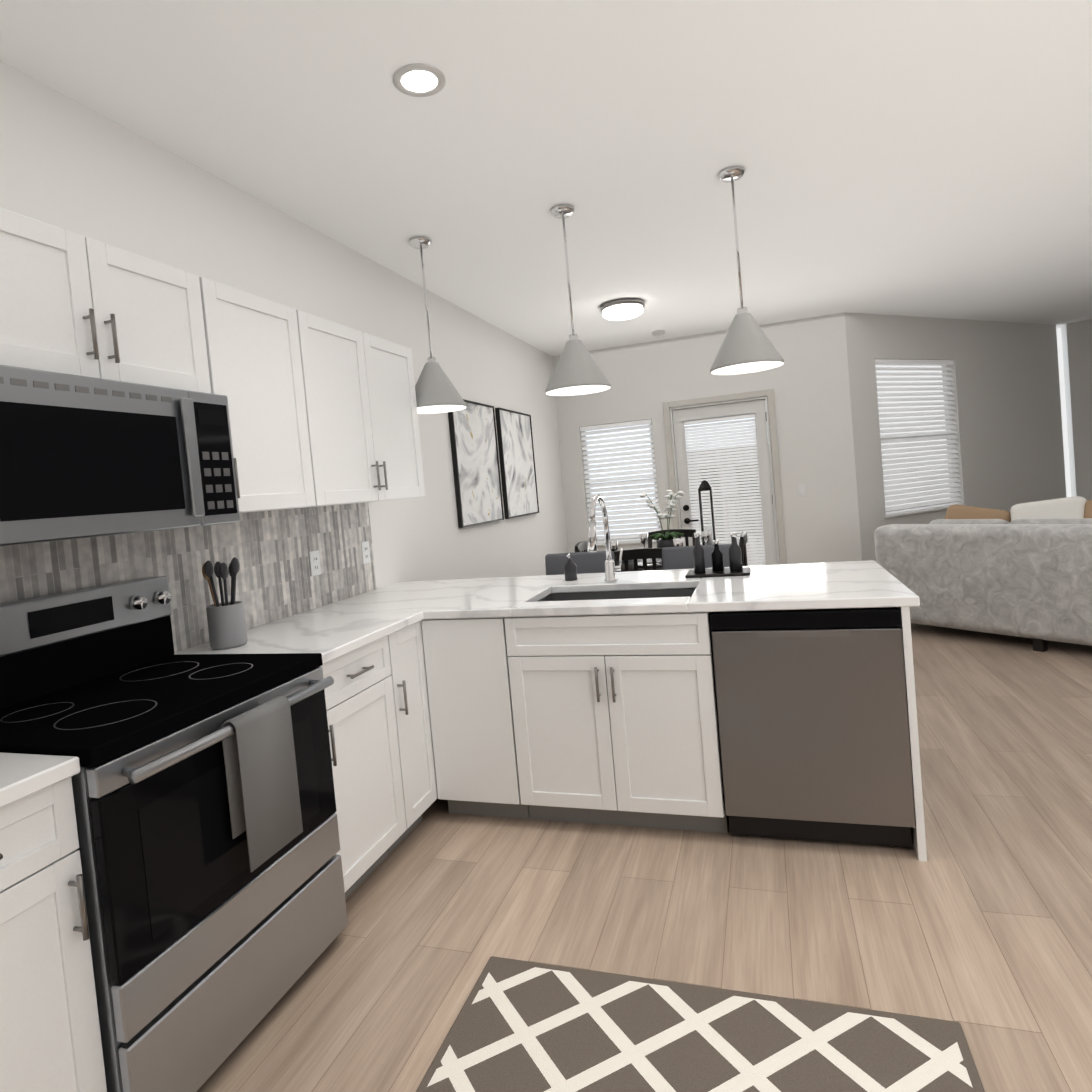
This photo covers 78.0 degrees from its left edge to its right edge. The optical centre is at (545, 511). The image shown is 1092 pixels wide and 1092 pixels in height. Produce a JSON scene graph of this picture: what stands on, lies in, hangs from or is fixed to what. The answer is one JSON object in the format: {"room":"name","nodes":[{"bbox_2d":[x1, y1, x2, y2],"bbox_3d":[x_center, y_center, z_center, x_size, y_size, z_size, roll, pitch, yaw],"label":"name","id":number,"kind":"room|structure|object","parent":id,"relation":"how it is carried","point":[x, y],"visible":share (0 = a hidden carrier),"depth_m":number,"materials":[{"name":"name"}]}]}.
{"room":"dining room and kitchen","nodes":[
{"label":"dining room and kitchen","id":0,"kind":"room"},
{"bbox_2d":[0,61,568,629],"bbox_3d":[-1.180,-0.010,3.091,0.140,2.720,8.790,-4,2,18],"label":"wall","id":1,"kind":"structure","parent":0,"point":[68,163],"depth_m":3.28,"materials":[{"name":"paint"}]},
{"bbox_2d":[0,207,219,394],"bbox_3d":[-1.366,-0.525,1.841,0.348,0.383,0.762,-4,2,18],"label":"upper cabinet","id":2,"kind":"object","parent":1,"relation":"attached to","point":[72,303],"depth_m":1.80,"materials":[{"name":"white paint"}]},
{"bbox_2d":[0,365,239,546],"bbox_3d":[-1.288,-0.130,1.841,0.433,0.405,0.754,-4,2,18],"label":"microwave","id":3,"kind":"object","parent":2,"relation":"attached to","point":[84,457],"visible":1,"depth_m":1.72,"materials":[{"name":"silver metal"}]},
{"bbox_2d":[0,502,376,651],"bbox_3d":[-1.463,0.285,1.907,0.008,0.474,3.530,-4,2,18],"label":"tile backsplash","id":4,"kind":"structure","parent":1,"relation":"attached to","point":[275,578],"depth_m":2.61,"materials":[{"name":"tile"}]},
{"bbox_2d":[309,550,320,575],"bbox_3d":[-1.066,0.240,3.118,0.007,0.114,0.070,-4,2,18],"label":"electrical outlet","id":5,"kind":"object","parent":4,"relation":"attached to","point":[315,563],"visible":1,"depth_m":3.11,"materials":[{"name":"white plastic"}]},
{"bbox_2d":[361,541,370,563],"bbox_3d":[-0.939,0.215,3.517,0.007,0.114,0.070,-4,2,18],"label":"electrical outlet","id":6,"kind":"object","parent":4,"relation":"attached to","point":[365,552],"visible":1,"depth_m":3.51,"materials":[{"name":"white plastic"}]},
{"bbox_2d":[208,279,331,512],"bbox_3d":[-1.152,-0.374,2.465,0.348,0.765,0.525,-4,2,18],"label":"upper cabinet","id":7,"kind":"object","parent":1,"relation":"attached to","point":[322,411],"depth_m":2.42,"materials":[{"name":"white paint"}]},
{"bbox_2d":[312,315,424,504],"bbox_3d":[-0.963,-0.411,3.057,0.348,0.765,0.955,-4,2,18],"label":"upper cabinet","id":8,"kind":"object","parent":1,"relation":"attached to","point":[368,403],"depth_m":3.00,"materials":[{"name":"white paint"}]},
{"bbox_2d":[448,399,503,527],"bbox_3d":[-0.505,-0.356,4.973,0.033,0.900,0.780,-4,2,18],"label":"picture frame","id":9,"kind":"object","parent":1,"relation":"attached to","point":[475,460],"visible":0.85,"depth_m":4.92,"materials":[{"name":"fabric"}]},
{"bbox_2d":[495,408,538,518],"bbox_3d":[-0.236,-0.409,5.814,0.033,0.900,0.790,-4,2,18],"label":"picture frame","id":10,"kind":"object","parent":1,"relation":"attached to","point":[517,463],"visible":1,"depth_m":5.75,"materials":[{"name":"fabric"}]},
{"bbox_2d":[0,0,1091,355],"bbox_3d":[2.779,-1.776,3.139,8.000,0.100,11.496,-4,2,18],"label":"ceiling","id":11,"kind":"structure","parent":0,"point":[922,158],"depth_m":2.71,"materials":[{"name":"paint"}]},
{"bbox_2d":[393,64,445,96],"bbox_3d":[-0.414,-1.409,2.207,0.170,0.006,0.170,-4,2,18],"label":"recessed light","id":12,"kind":"object","parent":11,"relation":"in","point":[420,80],"visible":1,"depth_m":2.20,"materials":[{"name":"white plastic"}]},
{"bbox_2d":[409,236,466,413],"bbox_3d":[-0.628,-0.991,3.595,0.330,0.896,0.330,-4,2,18],"label":"pendant light","id":13,"kind":"object","parent":11,"relation":"hanging from","point":[436,390],"visible":0.92,"depth_m":3.54,"materials":[{"name":"silver metal"}]},
{"bbox_2d":[545,204,610,395],"bbox_3d":[0.121,-1.049,3.352,0.330,0.896,0.330,-4,2,18],"label":"pendant light","id":14,"kind":"object","parent":11,"relation":"hanging from","point":[577,371],"visible":1,"depth_m":3.29,"materials":[{"name":"silver metal"}]},
{"bbox_2d":[600,298,644,319],"bbox_3d":[0.596,-1.558,5.229,0.340,0.095,0.340,-4,2,18],"label":"flush ceiling light","id":15,"kind":"object","parent":11,"relation":"attached to","point":[623,309],"visible":1,"depth_m":5.12,"materials":[{"name":"white glass"}]},
{"bbox_2d":[652,330,664,335],"bbox_3d":[1.055,-1.667,6.317,0.120,0.034,0.120,-4,2,18],"label":"smoke detector","id":16,"kind":"object","parent":11,"relation":"attached to","point":[658,333],"visible":1,"depth_m":6.28,"materials":[{"name":"white plastic"}]},
{"bbox_2d":[710,166,783,374],"bbox_3d":[0.890,-1.108,3.103,0.330,0.896,0.330,-4,2,18],"label":"pendant light","id":17,"kind":"object","parent":11,"relation":"hanging from","point":[747,345],"visible":1,"depth_m":3.05,"materials":[{"name":"silver metal"}]},
{"bbox_2d":[197,623,1091,1091],"bbox_3d":[3.026,1.031,3.237,8.000,0.100,11.496,-4,2,18],"label":"floor","id":18,"kind":"structure","parent":0,"point":[977,923],"depth_m":2.09,"materials":[{"name":"brown wood"}]},
{"bbox_2d":[0,780,106,1091],"bbox_3d":[-1.301,1.000,1.239,0.618,0.860,0.518,-4,2,18],"label":"base cabinet","id":19,"kind":"object","parent":18,"relation":"on","point":[50,1034],"depth_m":1.31,"materials":[{"name":"white paint"}]},
{"bbox_2d":[0,752,80,811],"bbox_3d":[-1.462,0.579,0.803,0.643,0.035,1.398,-4,2,18],"label":"countertop","id":20,"kind":"structure","parent":19,"relation":"on","point":[22,776],"depth_m":1.31,"materials":[{"name":"white stone"}]},
{"bbox_2d":[0,576,347,1091],"bbox_3d":[-1.060,0.801,1.827,0.722,1.172,0.754,-4,2,18],"label":"range","id":21,"kind":"object","parent":18,"relation":"on","point":[208,947],"visible":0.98,"depth_m":1.65,"materials":[{"name":"silver metal"}]},
{"bbox_2d":[221,695,302,871],"bbox_3d":[-0.730,0.693,1.743,0.048,0.376,0.195,-4,2,18],"label":"hanging towel","id":22,"kind":"object","parent":21,"relation":"hanging from","point":[261,780],"visible":0.94,"depth_m":1.71,"materials":[{"name":"grey fabric"}]},
{"bbox_2d":[322,632,419,898],"bbox_3d":[-0.911,0.923,2.462,0.618,0.860,0.514,-4,2,18],"label":"base cabinet","id":23,"kind":"object","parent":18,"relation":"on","point":[370,725],"depth_m":2.39,"materials":[{"name":"white paint"}]},
{"bbox_2d":[404,624,434,821],"bbox_3d":[-0.819,0.905,2.751,0.618,0.860,0.326,-4,2,18],"label":"base cabinet","id":24,"kind":"object","parent":18,"relation":"on","point":[411,637],"depth_m":2.72,"materials":[{"name":"white paint"}]},
{"bbox_2d":[416,592,575,819],"bbox_3d":[-0.209,0.843,2.979,0.447,0.860,0.601,-4,2,18],"label":"base cabinet","id":25,"kind":"object","parent":18,"relation":"on","point":[500,696],"depth_m":2.70,"materials":[{"name":"white paint"}]},
{"bbox_2d":[173,612,423,667],"bbox_3d":[-0.911,0.470,2.527,0.643,0.035,0.696,-4,2,18],"label":"countertop","id":26,"kind":"structure","parent":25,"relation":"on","point":[333,635],"depth_m":2.47,"materials":[{"name":"white stone"}]},
{"bbox_2d":[202,557,246,649],"bbox_3d":[-1.133,0.321,2.377,0.120,0.311,0.147,-4,2,18],"label":"utensil crock","id":27,"kind":"object","parent":26,"relation":"on","point":[226,621],"visible":1,"depth_m":2.34,"materials":[{"name":"grey ceramic"}]},
{"bbox_2d":[292,560,919,615],"bbox_3d":[0.194,0.356,3.015,2.458,0.035,0.916,-4,2,18],"label":"countertop","id":28,"kind":"structure","parent":25,"relation":"on","point":[848,584],"depth_m":2.87,"materials":[{"name":"white stone"}]},
{"bbox_2d":[564,554,576,580],"bbox_3d":[0.117,0.271,3.287,0.064,0.129,0.068,-4,2,18],"label":"soap dispenser","id":29,"kind":"object","parent":28,"relation":"on","point":[570,569],"visible":1,"depth_m":3.27,"materials":[{"name":"ceramic"}]},
{"bbox_2d":[587,494,622,581],"bbox_3d":[0.257,0.128,2.978,0.096,0.411,0.350,-4,2,18],"label":"gooseneck faucet","id":30,"kind":"object","parent":28,"relation":"on","point":[610,570],"visible":1,"depth_m":3.10,"materials":[{"name":"silver metal"}]},
{"bbox_2d":[539,588,695,655],"bbox_3d":[0.299,0.473,2.857,0.704,0.200,0.409,-4,2,18],"label":"undermount sink","id":31,"kind":"object","parent":28,"relation":"in","point":[623,594],"depth_m":3.05,"materials":[{"name":"silver metal"}]},
{"bbox_2d":[685,532,750,577],"bbox_3d":[0.776,0.189,3.063,0.280,0.192,0.180,-4,2,18],"label":"tray","id":32,"kind":"object","parent":28,"relation":"on","point":[736,568],"visible":1,"depth_m":3.05,"materials":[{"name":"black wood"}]},
{"bbox_2d":[545,551,614,574],"bbox_3d":[0.174,0.730,3.745,0.428,0.966,0.454,-4,2,18],"label":"stool","id":33,"kind":"object","parent":18,"relation":"on","point":[589,562],"visible":0.1,"depth_m":3.88,"materials":[{"name":"grey fabric"}]},
{"bbox_2d":[575,541,587,551],"bbox_3d":[0.513,0.678,5.123,0.466,0.916,0.420,-4,2,18],"label":"dining chair","id":34,"kind":"object","parent":18,"relation":"on","point":[581,546],"visible":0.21,"depth_m":5.17,"materials":[{"name":"black wood"}]},
{"bbox_2d":[614,548,662,571],"bbox_3d":[0.729,0.679,4.525,0.420,0.916,0.466,-4,2,18],"label":"dining chair","id":35,"kind":"object","parent":18,"relation":"on","point":[644,554],"visible":0.19,"depth_m":4.31,"materials":[{"name":"black wood"}]},
{"bbox_2d":[621,558,661,571],"bbox_3d":[0.888,0.728,5.006,1.068,0.755,1.068,-4,2,18],"label":"round dining table","id":36,"kind":"object","parent":18,"relation":"on","point":[631,565],"depth_m":4.62,"materials":[{"name":"black wood"}]},
{"bbox_2d":[610,536,643,551],"bbox_3d":[0.527,0.293,5.077,0.268,0.170,0.316,-6,2,-27],"label":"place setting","id":37,"kind":"object","parent":36,"relation":"on","point":[614,543],"depth_m":4.89,"materials":[{"name":"grey ceramic"}]},
{"bbox_2d":[639,533,647,537],"bbox_3d":[0.933,0.249,5.312,0.316,0.170,0.268,-6,2,-27],"label":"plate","id":38,"kind":"object","parent":36,"relation":"on","point":[645,535],"depth_m":5.31,"materials":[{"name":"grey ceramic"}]},
{"bbox_2d":[638,538,682,566],"bbox_3d":[0.763,0.286,4.669,0.316,0.170,0.268,-6,2,-27],"label":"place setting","id":39,"kind":"object","parent":36,"relation":"on","point":[678,542],"depth_m":4.63,"materials":[{"name":"grey ceramic"}]},
{"bbox_2d":[640,490,684,547],"bbox_3d":[0.863,0.100,4.909,0.316,0.505,0.269,-4,2,18],"label":"orchid plant","id":40,"kind":"object","parent":36,"relation":"on","point":[666,540],"visible":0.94,"depth_m":4.89,"materials":[{"name":"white plant"}]},
{"bbox_2d":[700,531,709,544],"bbox_3d":[1.169,0.242,4.904,0.268,0.170,0.316,-6,2,-27],"label":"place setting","id":41,"kind":"object","parent":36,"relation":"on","point":[705,538],"depth_m":5.03,"materials":[{"name":"grey ceramic"}]},
{"bbox_2d":[698,478,715,544],"bbox_3d":[1.235,0.029,5.167,0.096,0.564,0.096,-4,2,18],"label":"candle lantern","id":42,"kind":"object","parent":36,"relation":"on","point":[704,485],"visible":0.75,"depth_m":5.14,"materials":[{"name":"black metal"}]},
{"bbox_2d":[648,529,696,547],"bbox_3d":[1.028,0.621,5.463,0.420,0.916,0.466,-4,2,18],"label":"dining chair","id":43,"kind":"object","parent":18,"relation":"on","point":[688,533],"visible":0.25,"depth_m":5.62,"materials":[{"name":"black wood"}]},
{"bbox_2d":[662,544,730,569],"bbox_3d":[0.824,0.680,3.535,0.428,0.966,0.454,-4,2,18],"label":"stool","id":44,"kind":"object","parent":18,"relation":"on","point":[677,557],"visible":0.02,"depth_m":3.70,"materials":[{"name":"grey fabric"}]},
{"bbox_2d":[416,956,984,1091],"bbox_3d":[0.295,1.277,1.418,1.200,0.015,0.750,-4,2,18],"label":"rug","id":45,"kind":"object","parent":18,"relation":"on","point":[522,1026],"visible":0.92,"depth_m":1.59,"materials":[{"name":"grey fabric"}]},
{"bbox_2d":[739,531,747,565],"bbox_3d":[1.250,0.621,4.884,0.466,0.916,0.420,-4,2,18],"label":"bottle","id":46,"kind":"object","parent":18,"relation":"on","point":[743,540],"visible":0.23,"depth_m":4.65,"materials":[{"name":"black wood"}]},
{"bbox_2d":[710,607,914,846],"bbox_3d":[0.997,0.753,2.589,0.615,0.854,0.544,-4,2,18],"label":"dishwasher","id":47,"kind":"object","parent":18,"relation":"on","point":[813,723],"visible":1,"depth_m":2.33,"materials":[{"name":"silver metal"}]},
{"bbox_2d":[874,496,1091,651],"bbox_3d":[3.572,0.390,4.648,0.970,0.983,2.200,-6,2,-32],"label":"sofa","id":48,"kind":"object","parent":18,"relation":"on","point":[1022,570],"visible":0.81,"depth_m":4.59,"materials":[{"name":"fabric"}]},
{"bbox_2d":[552,312,861,563],"bbox_3d":[1.542,-0.377,6.747,2.830,2.720,0.140,-4,2,18],"label":"wall","id":49,"kind":"structure","parent":0,"point":[807,381],"depth_m":6.43,"materials":[{"name":"paint"}]},
{"bbox_2d":[580,419,660,545],"bbox_3d":[0.774,-0.283,6.975,0.820,1.256,0.135,-4,2,18],"label":"window","id":50,"kind":"structure","parent":49,"relation":"in","point":[630,539],"depth_m":6.95,"materials":[{"name":"white plastic"}]},
{"bbox_2d":[663,389,786,565],"bbox_3d":[1.778,-0.085,6.675,1.054,2.102,0.168,-4,2,18],"label":"patio door","id":51,"kind":"structure","parent":49,"relation":"in","point":[764,519],"depth_m":6.63,"materials":[{"name":"white metal"}]},
{"bbox_2d":[797,484,805,495],"bbox_3d":[2.427,-0.202,6.397,0.072,0.116,0.010,-4,2,18],"label":"switch plate","id":52,"kind":"object","parent":49,"relation":"attached to","point":[801,488],"visible":1,"depth_m":6.39,"materials":[{"name":"white plastic"}]},
{"bbox_2d":[844,312,1066,561],"bbox_3d":[4.425,-0.644,7.127,3.600,2.720,0.140,-6,2,-27],"label":"wall","id":53,"kind":"structure","parent":0,"point":[1007,410],"depth_m":7.14,"materials":[{"name":"paint"}]},
{"bbox_2d":[875,359,967,518],"bbox_3d":[3.711,-0.747,6.737,1.300,1.521,0.135,-6,2,-27],"label":"angled window","id":54,"kind":"structure","parent":53,"relation":"in","point":[950,451],"depth_m":6.72,"materials":[{"name":"white plastic"}]},
{"bbox_2d":[1061,320,1091,500],"bbox_3d":[7.175,-0.902,7.593,2.124,2.720,0.140,-4,2,18],"label":"wall","id":55,"kind":"structure","parent":0,"point":[1077,348],"depth_m":7.82,"materials":[{"name":"paint"}]},
{"label":"outside","id":56,"kind":"structure","parent":0,"visible":0},
{"bbox_2d":[586,406,767,535],"bbox_3d":[2.699,-2.091,12.933,4.900,6.500,0.020,-6,2,-27],"label":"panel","id":57,"kind":"object","parent":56,"point":[640,469],"depth_m":12.29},
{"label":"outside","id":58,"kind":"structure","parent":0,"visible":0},
{"bbox_2d":[689,445,771,497],"bbox_3d":[3.163,0.052,11.536,2.500,2.250,0.220,-4,2,18],"label":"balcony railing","id":59,"kind":"object","parent":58,"point":[728,491],"depth_m":11.43,"materials":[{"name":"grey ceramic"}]},
{"bbox_2d":[690,495,777,564],"bbox_3d":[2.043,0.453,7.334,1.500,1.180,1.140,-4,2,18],"label":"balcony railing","id":60,"kind":"object","parent":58,"point":[755,495],"depth_m":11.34,"materials":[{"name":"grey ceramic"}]}
]}

